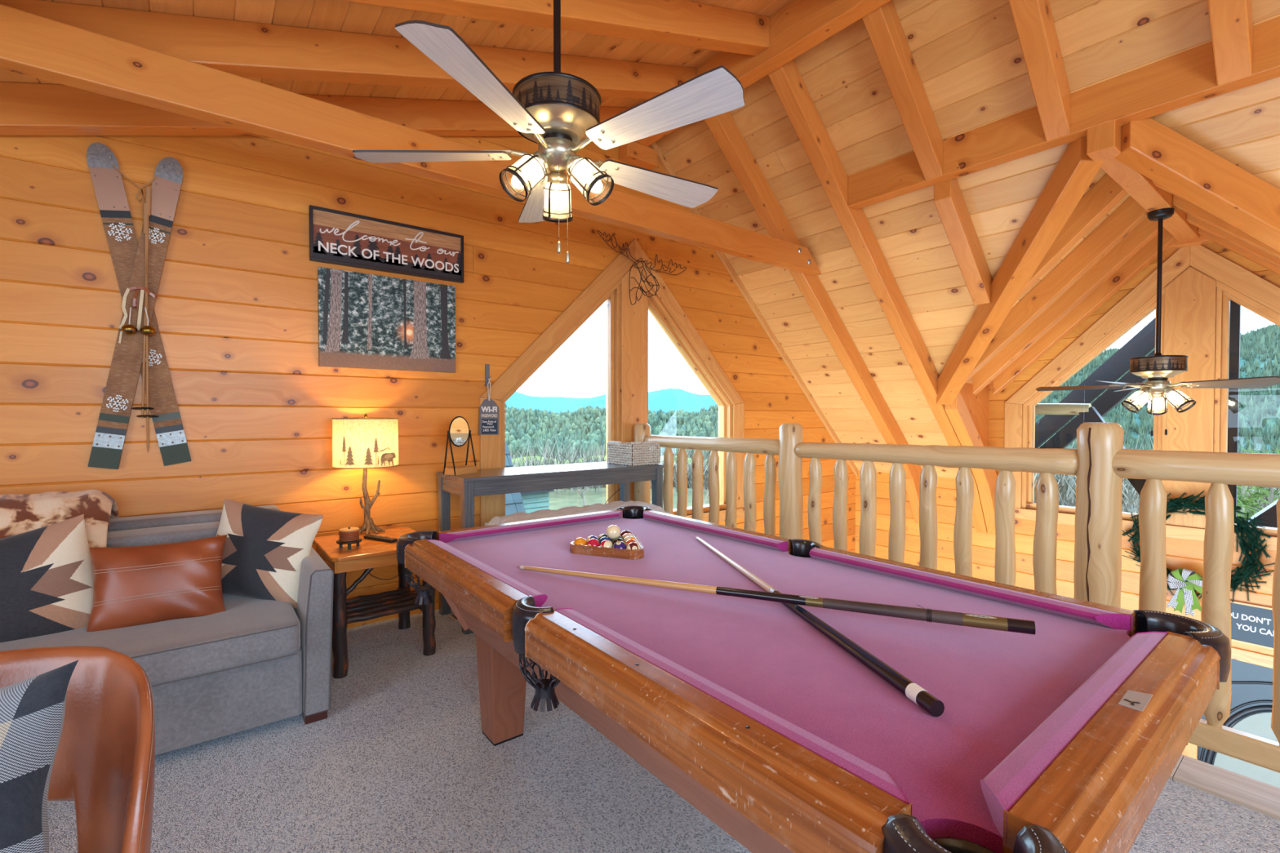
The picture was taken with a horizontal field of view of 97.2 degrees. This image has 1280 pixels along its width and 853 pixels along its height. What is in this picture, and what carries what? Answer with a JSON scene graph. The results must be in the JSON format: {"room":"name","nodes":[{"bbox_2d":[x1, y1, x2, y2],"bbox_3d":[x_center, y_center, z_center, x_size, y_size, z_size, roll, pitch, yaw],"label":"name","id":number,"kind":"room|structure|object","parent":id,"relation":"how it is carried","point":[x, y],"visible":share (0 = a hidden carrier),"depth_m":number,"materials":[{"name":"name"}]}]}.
{"room":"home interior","nodes":[
{"label":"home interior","id":0,"kind":"room"},
{"bbox_2d":[0,0,792,107],"bbox_3d":[-0.147,-1.690,0.360,5.550,1.665,6.900,-1,1,-38],"label":"ceiling","id":1,"kind":"structure","parent":0,"point":[328,15],"depth_m":2.97,"materials":[{"name":"brown wood"}]},
{"bbox_2d":[0,81,630,136],"bbox_3d":[-2.181,-1.643,2.962,5.440,1.819,0.112,-1,1,-38],"label":"rafter","id":2,"kind":"object","parent":1,"relation":"attached to","point":[26,108],"visible":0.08,"depth_m":2.75,"materials":[{"name":"brown wood"}]},
{"bbox_2d":[0,0,696,98],"bbox_3d":[-1.772,-1.633,2.437,5.440,1.819,0.112,-1,1,-38],"label":"rafter","id":3,"kind":"object","parent":1,"relation":"attached to","point":[246,49],"visible":0.52,"depth_m":2.60,"materials":[{"name":"brown wood"}]},
{"bbox_2d":[342,0,769,55],"bbox_3d":[-1.367,-1.623,1.917,5.440,1.819,0.112,-1,1,-38],"label":"rafter","id":4,"kind":"object","parent":1,"relation":"attached to","point":[686,23],"visible":1,"depth_m":2.90,"materials":[{"name":"brown wood"}]},
{"bbox_2d":[633,0,890,146],"bbox_3d":[2.039,-2.405,2.052,0.115,0.270,6.800,-1,1,-38],"label":"ridge beam","id":5,"kind":"structure","parent":1,"relation":"attached to","point":[798,26],"depth_m":3.42,"materials":[{"name":"brown wood"}]},
{"bbox_2d":[618,141,657,169],"bbox_3d":[-0.013,-2.255,4.690,0.320,0.130,0.119,-1,1,-38],"label":"block","id":6,"kind":"object","parent":5,"relation":"attached to","point":[633,153],"visible":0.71,"depth_m":4.64,"materials":[{"name":"brown wood"}]},
{"bbox_3d":[-0.961,-1.613,1.397,5.440,1.819,0.112,-1,1,-38],"label":"rafter","id":7,"kind":"object","parent":1,"relation":"attached to","visible":0},
{"bbox_2d":[352,0,745,263],"bbox_3d":[-0.242,-1.156,1.939,1.294,1.202,1.321,-1,1,-38],"label":"ceiling fan","id":8,"kind":"object","parent":7,"relation":"hanging from","point":[557,111],"visible":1,"depth_m":1.81,"materials":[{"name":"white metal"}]},
{"bbox_2d":[0,135,856,628],"bbox_3d":[-0.841,0.613,4.180,9.000,6.615,0.007,-1,1,-38],"label":"wall","id":9,"kind":"structure","parent":0,"point":[236,307],"depth_m":3.19,"materials":[{"name":"brown wood"}]},
{"bbox_2d":[88,156,183,469],"bbox_3d":[-2.509,-0.583,2.816,0.375,1.586,0.020,-1,1,-38],"label":"ski","id":10,"kind":"object","parent":9,"relation":"attached to","point":[127,357],"visible":1,"depth_m":2.81,"materials":[{"name":"wood"}]},
{"bbox_2d":[111,164,157,203],"bbox_3d":[-2.502,-1.183,2.797,0.169,0.188,0.015,-1,1,-38],"label":"cord","id":11,"kind":"object","parent":10,"relation":"attached to","point":[114,166],"visible":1,"depth_m":2.80,"materials":[{"name":"brown fabric"}]},
{"bbox_2d":[131,186,154,418],"bbox_3d":[-2.482,-0.616,2.811,0.088,1.156,0.084,-1,1,-38],"label":"ski pole","id":12,"kind":"object","parent":11,"relation":"hanging from","point":[148,189],"visible":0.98,"depth_m":2.82,"materials":[{"name":"brown wood"}]},
{"bbox_2d":[118,286,158,343],"bbox_3d":[-2.475,-0.550,2.785,0.152,0.288,0.060,-1,1,-38],"label":"strap","id":13,"kind":"object","parent":12,"relation":"attached to","point":[130,329],"visible":1,"depth_m":2.78,"materials":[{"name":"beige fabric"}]},
{"bbox_2d":[136,203,158,453],"bbox_3d":[-2.470,-0.488,2.823,0.084,1.245,0.084,-1,1,-38],"label":"ski pole","id":14,"kind":"object","parent":10,"relation":"attached to","point":[145,217],"visible":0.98,"depth_m":2.82,"materials":[{"name":"brown wood"}]},
{"bbox_2d":[85,142,191,466],"bbox_3d":[-2.508,-0.586,2.837,0.378,1.580,0.020,-1,1,-38],"label":"ski","id":15,"kind":"object","parent":9,"relation":"attached to","point":[107,180],"visible":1,"depth_m":2.81,"materials":[{"name":"wood"}]},
{"bbox_2d":[308,204,463,283],"bbox_3d":[-1.559,-1.131,3.561,0.917,0.316,0.031,-1,1,-38],"label":"sign","id":16,"kind":"object","parent":9,"relation":"attached to","point":[339,237],"visible":1,"depth_m":3.52,"materials":[{"name":"black"}]},
{"bbox_2d":[317,266,455,373],"bbox_3d":[-1.570,-0.650,3.565,0.809,0.580,0.026,-1,1,-38],"label":"print","id":17,"kind":"object","parent":9,"relation":"attached to","point":[366,321],"visible":1,"depth_m":3.53,"materials":[{"name":"grey"}]},
{"bbox_2d":[478,364,498,435],"bbox_3d":[-1.063,-0.190,3.960,0.148,0.499,0.042,-1,1,-38],"label":"tag","id":18,"kind":"object","parent":9,"relation":"hanging from","point":[488,424],"visible":1,"depth_m":3.96,"materials":[{"name":"grey wood"}]},
{"bbox_2d":[648,142,857,475],"bbox_3d":[1.329,-0.979,5.815,3.330,3.200,0.034,-1,1,-38],"label":"trim","id":19,"kind":"structure","parent":9,"relation":"attached to","point":[660,157],"depth_m":5.78,"materials":[{"name":"brown wood"}]},
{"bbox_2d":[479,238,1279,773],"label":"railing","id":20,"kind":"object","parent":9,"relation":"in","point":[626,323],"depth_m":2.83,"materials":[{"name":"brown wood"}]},
{"bbox_2d":[596,230,686,305],"bbox_3d":[0.100,-1.256,4.671,0.958,0.597,0.221,-1,1,-38],"label":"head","id":21,"kind":"object","parent":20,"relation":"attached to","point":[642,291],"visible":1,"depth_m":4.60},
{"bbox_2d":[1168,754,1279,820],"bbox_3d":[1.982,1.395,2.079,0.210,0.292,6.798,-1,1,-38],"label":"trim","id":22,"kind":"structure","parent":9,"relation":"attached to","point":[1264,798],"depth_m":1.97,"materials":[{"name":"beige wood"}]},
{"bbox_2d":[48,608,1279,852],"bbox_3d":[-0.199,1.433,0.380,5.320,0.280,6.800,-1,1,-38],"label":"floor","id":23,"kind":"structure","parent":0,"point":[401,760],"depth_m":1.96,"materials":[{"name":"grey carpet"}]},
{"bbox_2d":[0,646,155,852],"bbox_3d":[-1.121,0.863,0.771,0.700,0.845,0.718,-1,1,-38],"label":"barrel chair","id":24,"kind":"object","parent":23,"relation":"on","point":[104,761],"visible":0.84,"depth_m":1.06,"materials":[{"name":"leather"}]},
{"bbox_2d":[0,659,79,852],"bbox_3d":[-1.063,0.605,0.786,0.494,0.486,0.177,0,1,-13],"label":"throw pillow","id":25,"kind":"object","parent":24,"relation":"on","point":[33,709],"visible":1,"depth_m":0.82,"materials":[{"name":"fabric"}]},
{"bbox_2d":[0,505,333,755],"bbox_3d":[-2.461,0.852,2.116,2.189,0.815,1.062,-1,1,-38],"label":"sofa","id":26,"kind":"object","parent":23,"relation":"on","point":[254,663],"visible":0.32,"depth_m":2.24,"materials":[{"name":"grey fabric"}]},
{"bbox_2d":[0,514,93,642],"bbox_3d":[-2.378,0.643,2.127,0.616,0.570,0.198,-1,1,-38],"label":"throw pillow","id":27,"kind":"object","parent":26,"relation":"on","point":[46,573],"visible":0.83,"depth_m":2.15,"materials":[{"name":"fabric"}]},
{"bbox_2d":[0,488,119,555],"bbox_3d":[-2.762,0.468,2.241,0.989,0.366,0.545,-1,1,-38],"label":"throw blanket","id":28,"kind":"object","parent":26,"relation":"on","point":[20,513],"visible":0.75,"depth_m":2.36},
{"bbox_2d":[0,594,300,685],"bbox_3d":[-2.370,0.866,2.001,1.933,0.157,0.755,-1,1,-38],"label":"seat cushion","id":29,"kind":"object","parent":26,"relation":"on","point":[250,632],"depth_m":2.16,"materials":[{"name":"grey fabric"}]},
{"bbox_2d":[86,534,226,631],"bbox_3d":[-1.964,0.644,2.312,0.440,0.336,0.164,-1,1,-33],"label":"throw pillow","id":30,"kind":"object","parent":26,"relation":"on","point":[134,585],"visible":0.99,"depth_m":2.26,"materials":[{"name":"orange leather"}]},
{"bbox_2d":[106,521,219,547],"bbox_3d":[-2.198,0.635,2.597,1.032,0.342,0.220,-1,1,-38],"label":"cushion","id":31,"kind":"object","parent":26,"relation":"on","point":[135,533],"depth_m":2.56,"materials":[{"name":"grey fabric"}]},
{"bbox_2d":[215,498,323,608],"bbox_3d":[-1.758,0.584,2.616,0.537,0.490,0.187,0,1,-3],"label":"throw pillow","id":32,"kind":"object","parent":26,"relation":"on","point":[264,549],"visible":0.82,"depth_m":2.56,"materials":[{"name":"fabric"}]},
{"bbox_2d":[313,527,435,678],"bbox_3d":[-1.472,0.938,3.138,0.525,0.609,0.610,-1,1,-38],"label":"end table","id":33,"kind":"object","parent":23,"relation":"on","point":[370,554],"visible":0.74,"depth_m":2.97,"materials":[{"name":"brown wood"}]},
{"bbox_2d":[336,526,362,549],"bbox_3d":[-1.528,0.583,2.966,0.124,0.108,0.124,-1,1,-38],"label":"holder","id":34,"kind":"object","parent":33,"relation":"on","point":[340,544],"visible":0.55,"depth_m":2.93,"materials":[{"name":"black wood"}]},
{"bbox_2d":[336,537,362,544],"bbox_3d":[-1.528,0.602,2.967,0.124,0.010,0.124,-1,1,-38],"label":"tray","id":35,"kind":"object","parent":34,"relation":"on","point":[357,542],"depth_m":2.93,"materials":[{"name":"black wood"}]},
{"bbox_2d":[332,413,399,535],"bbox_3d":[-1.608,0.276,3.316,0.354,0.704,0.357,-1,1,-38],"label":"table lamp","id":36,"kind":"object","parent":33,"relation":"on","point":[365,442],"visible":0.98,"depth_m":3.18,"materials":[{"name":"fabric"}]},
{"bbox_2d":[339,435,395,466],"bbox_3d":[-1.534,0.141,3.193,0.291,0.183,0.074,-1,1,-32],"label":"print","id":37,"kind":"object","parent":36,"relation":"on","point":[354,451],"depth_m":3.16},
{"bbox_2d":[364,534,397,542],"bbox_3d":[-1.446,0.624,3.143,0.234,0.018,0.042,1,1,28],"label":"remote control","id":38,"kind":"object","parent":33,"relation":"on","point":[379,538],"visible":0.98,"depth_m":3.12,"materials":[{"name":"black plastic"}]},
{"bbox_2d":[436,461,663,635],"bbox_3d":[-0.577,0.758,3.994,1.545,0.932,0.485,-1,1,-38],"label":"console table","id":39,"kind":"object","parent":23,"relation":"on","point":[486,482],"visible":0.58,"depth_m":3.69,"materials":[{"name":"grey laminate"}]},
{"bbox_2d":[443,416,477,475],"bbox_3d":[-1.143,0.117,3.587,0.104,0.365,0.216,0,1,22],"label":"vanity mirror","id":40,"kind":"object","parent":39,"relation":"on","point":[459,433],"visible":1,"depth_m":3.57,"materials":[{"name":"brown wood"}]},
{"bbox_2d":[443,467,456,475],"bbox_3d":[-1.178,0.280,3.501,0.096,0.042,0.008,0,1,22],"label":"tray","id":41,"kind":"object","parent":40,"relation":"on","point":[446,471],"depth_m":3.50,"materials":[{"name":"brown wood"}]},
{"bbox_2d":[456,466,477,475],"bbox_3d":[-1.097,0.278,3.574,0.173,0.042,0.106,-1,1,-38],"label":"tray","id":42,"kind":"object","parent":40,"relation":"on","point":[465,470],"depth_m":3.57,"materials":[{"name":"brown wood"}]},
{"bbox_2d":[606,440,660,466],"bbox_3d":[-0.050,0.198,4.330,0.289,0.177,0.345,-1,1,-38],"label":"woven basket","id":43,"kind":"object","parent":39,"relation":"on","point":[636,453],"visible":1,"depth_m":4.22,"materials":[{"name":"wicker"}]},
{"bbox_2d":[484,500,670,525],"bbox_3d":[-0.365,0.877,3.550,1.110,0.712,0.420,-1,1,-38],"label":"tufted bench","id":44,"kind":"object","parent":23,"relation":"on","point":[572,510],"visible":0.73,"depth_m":3.48,"materials":[{"name":"grey fabric"}]},
{"bbox_2d":[395,505,1231,852],"bbox_3d":[0.184,0.861,1.853,1.309,0.808,2.319,-1,1,-38],"label":"pool table","id":45,"kind":"object","parent":23,"relation":"on","point":[1064,737],"visible":0.93,"depth_m":1.17,"materials":[{"name":"fabric"}]},
{"bbox_2d":[426,539,547,607],"bbox_3d":[-0.559,0.482,1.931,0.056,0.041,0.925,-1,1,-38],"label":"cushion","id":46,"kind":"object","parent":45,"relation":"on","point":[540,599],"depth_m":1.79,"materials":[{"name":"fabric"}]},
{"bbox_2d":[439,510,622,542],"bbox_3d":[-0.454,0.468,2.665,0.963,0.041,0.055,-1,1,-38],"label":"cushion","id":47,"kind":"object","parent":45,"relation":"on","point":[468,535],"depth_m":2.61,"materials":[{"name":"fabric"}]},
{"bbox_2d":[599,539,613,547],"bbox_3d":[-0.130,0.468,2.189,0.056,0.056,0.056,0,1,-13],"label":"ball","id":48,"kind":"object","parent":45,"relation":"on","point":[606,543],"visible":0.61,"depth_m":2.17,"materials":[{"name":"white plastic"}]},
{"bbox_2d":[569,533,644,559],"bbox_3d":[-0.086,0.477,2.224,0.308,0.036,0.278,-1,1,-38],"label":"ball rack","id":49,"kind":"object","parent":45,"relation":"on","point":[633,554],"visible":0.7,"depth_m":2.15,"materials":[{"name":"brown wood"}]},
{"bbox_2d":[612,537,624,544],"bbox_3d":[-0.086,0.468,2.224,0.056,0.056,0.056,-1,1,-27],"label":"ball","id":50,"kind":"object","parent":45,"relation":"on","point":[615,540],"visible":0.38,"depth_m":2.21,"materials":[{"name":"black plastic"}]},
{"bbox_2d":[606,524,620,539],"bbox_3d":[-0.106,0.421,2.249,0.057,0.057,0.057,-1,1,-38],"label":"cue ball","id":51,"kind":"object","parent":50,"relation":"on","point":[613,531],"visible":0.97,"depth_m":2.23,"materials":[{"name":"beige plastic"}]},
{"bbox_2d":[612,541,626,549],"bbox_3d":[-0.078,0.469,2.168,0.056,0.056,0.056,0,1,-7],"label":"ball","id":52,"kind":"object","parent":45,"relation":"on","point":[619,544],"visible":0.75,"depth_m":2.15,"materials":[{"name":"purple plastic"}]},
{"bbox_2d":[643,511,788,551],"bbox_3d":[0.283,0.469,2.588,0.056,0.041,0.925,-1,1,-38],"label":"cushion","id":53,"kind":"object","parent":45,"relation":"on","point":[757,541],"depth_m":2.49,"materials":[{"name":"fabric"}]},
{"bbox_2d":[555,608,911,816],"bbox_3d":[0.086,0.498,1.105,0.056,0.041,0.925,-1,1,-38],"label":"cushion","id":54,"kind":"object","parent":45,"relation":"on","point":[878,781],"depth_m":0.94,"materials":[{"name":"wood"}]},
{"bbox_2d":[519,565,1035,635],"bbox_3d":[0.236,0.468,1.625,1.488,0.077,0.033,1,1,28],"label":"stick","id":55,"kind":"object","parent":45,"relation":"on","point":[995,623],"visible":1,"depth_m":1.46,"materials":[{"name":"beige"}]},
{"bbox_2d":[695,536,944,716],"bbox_3d":[0.385,0.490,1.731,0.031,0.031,1.478,0,1,-11],"label":"stick","id":56,"kind":"object","parent":45,"relation":"on","point":[917,695],"visible":0.91,"depth_m":1.21,"materials":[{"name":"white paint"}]},
{"bbox_2d":[808,547,1132,631],"bbox_3d":[0.928,0.485,1.761,0.056,0.041,0.925,-1,1,-38],"label":"cushion","id":57,"kind":"object","parent":45,"relation":"on","point":[1071,612],"depth_m":1.65,"materials":[{"name":"fabric"}]},
{"bbox_2d":[979,631,1167,843],"bbox_3d":[0.823,0.499,1.027,0.963,0.041,0.055,-1,1,-38],"label":"cushion","id":58,"kind":"object","parent":45,"relation":"on","point":[1010,788],"depth_m":0.87,"materials":[{"name":"fabric"}]},
{"bbox_2d":[655,0,1279,478],"bbox_3d":[3.598,-0.740,3.300,3.950,3.713,6.900,-1,1,-38],"label":"ceiling","id":59,"kind":"structure","parent":0,"point":[967,55],"depth_m":3.81,"materials":[{"name":"brown wood"}]},
{"bbox_2d":[704,111,921,523],"bbox_3d":[1.792,-0.741,5.209,3.340,3.677,0.112,-1,1,-38],"label":"rafter","id":60,"kind":"object","parent":59,"relation":"attached to","point":[722,126],"visible":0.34,"depth_m":4.98,"materials":[{"name":"brown wood"}]},
{"bbox_2d":[0,4,821,275],"bbox_3d":[-1.155,-1.360,2.758,6.802,0.185,0.105,-1,1,-38],"label":"tie beam","id":61,"kind":"structure","parent":60,"relation":"attached to","point":[33,45],"depth_m":2.42,"materials":[{"name":"brown wood"}]},
{"bbox_2d":[768,58,986,533],"bbox_3d":[2.177,-0.732,4.717,3.340,3.677,0.112,-1,1,-38],"label":"rafter","id":62,"kind":"object","parent":59,"relation":"attached to","point":[787,80],"visible":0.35,"depth_m":4.29,"materials":[{"name":"brown wood"}]},
{"bbox_2d":[944,391,997,534],"bbox_3d":[3.172,0.358,5.368,0.995,1.472,0.108,-1,1,-38],"label":"rafter","id":63,"kind":"object","parent":62,"relation":"attached to","point":[957,413],"visible":0.58,"depth_m":5.30,"materials":[{"name":"brown wood"}]},
{"bbox_2d":[862,0,942,180],"bbox_3d":[1.581,-2.069,3.376,0.783,0.952,0.112,-1,1,-38],"label":"rafter","id":64,"kind":"object","parent":59,"relation":"attached to","point":[883,26],"visible":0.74,"depth_m":3.35,"materials":[{"name":"brown wood"}]},
{"bbox_2d":[933,177,992,305],"bbox_3d":[2.281,-1.301,3.936,0.767,0.826,0.110,-1,1,-38],"label":"rafter","id":65,"kind":"object","parent":59,"relation":"attached to","point":[948,200],"visible":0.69,"depth_m":3.85,"materials":[{"name":"brown wood"}]},
{"bbox_2d":[936,136,1104,404],"bbox_3d":[2.591,-0.928,4.055,0.130,1.498,1.945,0,1,7],"label":"beam","id":66,"kind":"structure","parent":59,"relation":"attached to","point":[1074,172],"depth_m":3.70,"materials":[{"name":"brown wood"}]},
{"bbox_2d":[1086,120,1199,241],"bbox_3d":[3.421,-1.581,3.742,2.555,0.240,0.120,-1,1,-38],"label":"ridge beam","id":67,"kind":"structure","parent":66,"relation":"on","point":[1104,141],"depth_m":3.32,"materials":[{"name":"brown wood"}]},
{"bbox_2d":[1164,235,1213,250],"bbox_3d":[4.380,-1.476,4.499,0.115,0.060,0.310,-1,1,-38],"label":"block","id":68,"kind":"object","parent":67,"relation":"attached to","point":[1202,240],"visible":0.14,"depth_m":4.47,"materials":[{"name":"brown wood"}]},
{"bbox_2d":[1008,0,1071,141],"bbox_3d":[1.990,-2.059,2.852,0.783,0.952,0.112,-1,1,-38],"label":"rafter","id":69,"kind":"object","parent":59,"relation":"attached to","point":[1033,20],"visible":1,"depth_m":2.91,"materials":[{"name":"brown wood"}]},
{"bbox_2d":[848,16,1279,209],"bbox_3d":[3.196,-1.677,2.039,0.112,0.225,5.335,-1,1,-38],"label":"header beam","id":70,"kind":"structure","parent":59,"relation":"attached to","point":[1186,77],"depth_m":2.99,"materials":[{"name":"brown wood"}]},
{"bbox_2d":[1114,117,1279,252],"bbox_3d":[4.188,-0.450,2.801,3.309,2.405,0.130,0,1,7],"label":"beam","id":71,"kind":"structure","parent":59,"relation":"attached to","point":[1193,172],"depth_m":2.90,"materials":[{"name":"brown wood"}]},
{"bbox_2d":[1207,0,1253,85],"bbox_3d":[2.401,-2.049,2.324,0.783,0.952,0.112,-1,1,-38],"label":"rafter","id":72,"kind":"object","parent":59,"relation":"attached to","point":[1231,21],"visible":1,"depth_m":2.48,"materials":[{"name":"brown wood"}]},
{"bbox_2d":[965,168,1129,384],"bbox_3d":[3.781,-0.582,3.385,2.540,2.354,3.965,-1,1,-38],"label":"ceiling","id":73,"kind":"structure","parent":0,"point":[1101,172],"depth_m":4.12,"materials":[{"name":"brown wood"}]},
{"bbox_2d":[964,195,1147,382],"bbox_3d":[3.132,-1.002,4.422,0.100,1.428,1.290,-1,1,-38],"label":"rafter","id":74,"kind":"object","parent":73,"relation":"attached to","point":[1130,214],"visible":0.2,"depth_m":4.25,"materials":[{"name":"brown wood"}]},
{"bbox_2d":[1035,207,1279,436],"bbox_3d":[3.506,-0.699,3.864,1.319,1.530,1.308,-1,1,-38],"label":"ceiling fan","id":75,"kind":"object","parent":74,"relation":"hanging from","point":[1157,368],"visible":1,"depth_m":3.81,"materials":[{"name":"brown metal"}]},
{"bbox_2d":[973,217,1164,394],"bbox_3d":[3.502,-1.006,4.711,0.100,1.430,1.292,-1,1,-38],"label":"rafter","id":76,"kind":"object","parent":73,"relation":"attached to","point":[1144,232],"visible":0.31,"depth_m":4.63,"materials":[{"name":"brown wood"}]},
{"bbox_2d":[1017,173,1127,298],"bbox_3d":[2.843,-1.272,3.811,0.100,0.864,0.690,-1,1,-38],"label":"rafter","id":77,"kind":"object","parent":73,"relation":"attached to","point":[1106,193],"visible":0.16,"depth_m":3.68,"materials":[{"name":"brown wood"}]},
{"bbox_2d":[992,227,1177,395],"bbox_3d":[3.865,-1.012,4.994,0.100,1.430,1.292,-1,1,-38],"label":"rafter","id":78,"kind":"object","parent":73,"relation":"attached to","point":[1148,253],"visible":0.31,"depth_m":4.92,"materials":[{"name":"brown wood"}]},
{"bbox_2d":[1151,180,1198,206],"bbox_3d":[3.341,-1.260,3.172,0.100,0.864,0.690,-1,1,-38],"label":"rafter","id":79,"kind":"object","parent":73,"relation":"attached to","point":[1154,183],"visible":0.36,"depth_m":3.38,"materials":[{"name":"brown wood"}]},
{"bbox_2d":[1172,194,1279,258],"bbox_3d":[3.999,-0.980,3.310,0.100,1.428,1.290,-1,1,-38],"label":"rafter","id":80,"kind":"object","parent":73,"relation":"attached to","point":[1179,203],"visible":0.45,"depth_m":3.62,"materials":[{"name":"brown wood"}]},
{"bbox_2d":[1186,213,1279,267],"bbox_3d":[4.514,-0.762,3.418,0.100,1.870,1.760,-1,1,-38],"label":"rafter","id":81,"kind":"object","parent":73,"relation":"attached to","point":[1220,233],"visible":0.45,"depth_m":3.88,"materials":[{"name":"brown wood"}]},
{"bbox_2d":[1197,226,1279,275],"bbox_3d":[5.018,-0.547,3.523,0.100,2.302,2.220,-1,1,-38],"label":"rafter","id":82,"kind":"object","parent":73,"relation":"attached to","point":[1202,233],"visible":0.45,"depth_m":4.18,"materials":[{"name":"brown wood"}]},
{"bbox_2d":[855,242,1279,656],"bbox_3d":[4.786,1.079,4.134,0.007,5.684,7.000,-1,1,-38],"label":"wall","id":83,"kind":"structure","parent":0,"point":[1181,553],"depth_m":5.33,"materials":[{"name":"brown wood"}]},
{"bbox_2d":[960,382,989,446],"bbox_3d":[3.115,0.072,5.412,1.035,0.975,0.030,-1,1,-38],"label":"trim","id":84,"kind":"structure","parent":83,"relation":"attached to","point":[977,405],"depth_m":5.58,"materials":[{"name":"brown wood"}]},
{"bbox_2d":[1004,244,1279,551],"bbox_3d":[4.476,-0.295,4.597,0.180,2.416,2.620,-1,1,-38],"label":"window frame","id":85,"kind":"structure","parent":83,"relation":"in","point":[1195,321],"depth_m":4.57,"materials":[{"name":"brown wood"}]},
{"bbox_2d":[1121,490,1275,617],"bbox_3d":[4.380,0.999,4.466,0.159,1.012,0.971,-1,1,-38],"label":"wreath","id":86,"kind":"object","parent":83,"relation":"attached to","point":[1185,580],"visible":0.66,"depth_m":4.40,"materials":[{"name":"green plant"}]},
{"bbox_2d":[1182,647,1279,788],"bbox_3d":[4.780,2.818,4.194,0.070,2.205,1.090,-1,1,-38],"label":"door","id":87,"kind":"structure","parent":83,"relation":"in","point":[1251,672],"depth_m":4.32,"materials":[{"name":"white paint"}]},
{"bbox_2d":[1213,712,1279,788],"bbox_3d":[4.774,2.841,4.184,0.012,1.460,0.800,-1,1,-38],"label":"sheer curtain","id":88,"kind":"object","parent":87,"relation":"hanging from","point":[1259,724],"depth_m":4.31,"materials":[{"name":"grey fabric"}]},
{"bbox_2d":[1230,600,1273,649],"bbox_3d":[4.845,1.510,4.039,0.025,0.310,0.984,-1,1,-38],"label":"wall sign","id":89,"kind":"object","parent":83,"relation":"attached to","point":[1252,624],"visible":0.72,"depth_m":4.28,"materials":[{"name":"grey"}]},
{"label":"outside","id":90,"kind":"structure","parent":0,"visible":0},
{"bbox_2d":[505,333,1279,512],"bbox_3d":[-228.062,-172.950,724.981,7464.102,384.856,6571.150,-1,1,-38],"label":"ground","id":91,"kind":"structure","parent":90,"point":[667,399],"depth_m":1400.16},
{"bbox_2d":[571,485,591,505],"bbox_3d":[-4.600,5.333,45.849,2.413,2.226,1.705,-1,1,-38],"label":"bare tree","id":92,"kind":"object","parent":91,"relation":"on","point":[583,493],"visible":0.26,"depth_m":45.94,"materials":[{"name":"plant"}]},
{"bbox_2d":[504,323,1279,499],"bbox_3d":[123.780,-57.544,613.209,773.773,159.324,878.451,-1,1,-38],"label":"forest","id":93,"kind":"object","parent":91,"relation":"on","point":[575,426],"visible":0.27,"depth_m":452.90,"materials":[{"name":"green plant"}]},
{"bbox_2d":[506,424,1279,517],"bbox_3d":[38.130,13.148,194.622,282.635,32.867,305.369,-1,1,-38],"label":"brush","id":94,"kind":"object","parent":91,"relation":"on","point":[1066,483],"visible":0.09,"depth_m":59.34,"materials":[{"name":"green plant"}]},
{"bbox_2d":[1226,299,1240,523],"bbox_3d":[5.465,2.000,5.277,0.060,7.400,0.122,-1,1,-38],"label":"porch post","id":95,"kind":"object","parent":91,"relation":"on","point":[1235,308],"visible":0.02,"depth_m":5.19,"materials":[{"name":"grey"}]},
{"bbox_2d":[1236,484,1277,520],"bbox_3d":[15.902,3.339,15.078,2.580,5.361,2.490,1,1,41],"label":"pine tree","id":96,"kind":"object","parent":91,"relation":"on","point":[1242,487],"visible":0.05,"depth_m":14.99,"materials":[{"name":"green plant"}]},
{"bbox_2d":[1236,445,1279,520],"bbox_3d":[12.390,2.868,11.077,2.546,5.046,2.354,0,1,9],"label":"pine tree","id":97,"kind":"object","parent":91,"relation":"on","point":[1270,490],"visible":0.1,"depth_m":11.22,"materials":[{"name":"green plant"}]},
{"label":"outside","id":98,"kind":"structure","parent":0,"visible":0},
{"bbox_2d":[1248,499,1278,528],"bbox_3d":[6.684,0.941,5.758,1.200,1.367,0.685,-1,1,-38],"label":"roof","id":99,"kind":"structure","parent":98,"point":[1268,515],"depth_m":5.51,"materials":[{"name":"grey"}]},
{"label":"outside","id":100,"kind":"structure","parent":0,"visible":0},
{"bbox_2d":[505,441,525,515],"bbox_3d":[-2.392,1.114,5.038,2.596,1.880,2.347,-1,1,-38],"label":"shingle roof","id":101,"kind":"structure","parent":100,"point":[513,501],"depth_m":5.51,"materials":[{"name":"grey"}]},
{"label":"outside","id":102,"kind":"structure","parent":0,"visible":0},
{"bbox_2d":[520,488,554,513],"bbox_3d":[-1.851,1.369,7.860,1.052,1.030,0.770,-1,1,-38],"label":"dormer","id":103,"kind":"object","parent":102,"point":[533,501],"visible":0.11,"depth_m":7.78,"materials":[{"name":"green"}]},
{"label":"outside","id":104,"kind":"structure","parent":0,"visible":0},
{"bbox_2d":[1035,403,1091,414],"bbox_3d":[4.617,-0.194,6.273,0.125,0.129,0.623,-1,1,-38],"label":"log","id":105,"kind":"object","parent":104,"point":[1040,408],"visible":0.63,"depth_m":6.19,"materials":[{"name":"beige wood"}]},
{"bbox_3d":[1.635,-0.762,1.832,10.650,3.854,7.700,-1,1,-38],"label":"roof","id":106,"kind":"structure","parent":0,"visible":0},
{"bbox_2d":[1034,317,1155,473],"bbox_3d":[4.592,-0.310,6.075,1.520,3.582,2.700,-1,1,-38],"label":"porch roof","id":107,"kind":"structure","parent":106,"relation":"attached to","point":[1143,343],"depth_m":6.36,"materials":[{"name":"grey"}]},
{"bbox_2d":[1078,406,1146,495],"bbox_3d":[4.946,0.241,5.860,0.100,0.900,0.624,-1,1,-38],"label":"brace","id":108,"kind":"object","parent":107,"relation":"attached to","point":[1093,415],"visible":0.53,"depth_m":5.95,"materials":[{"name":"grey"}]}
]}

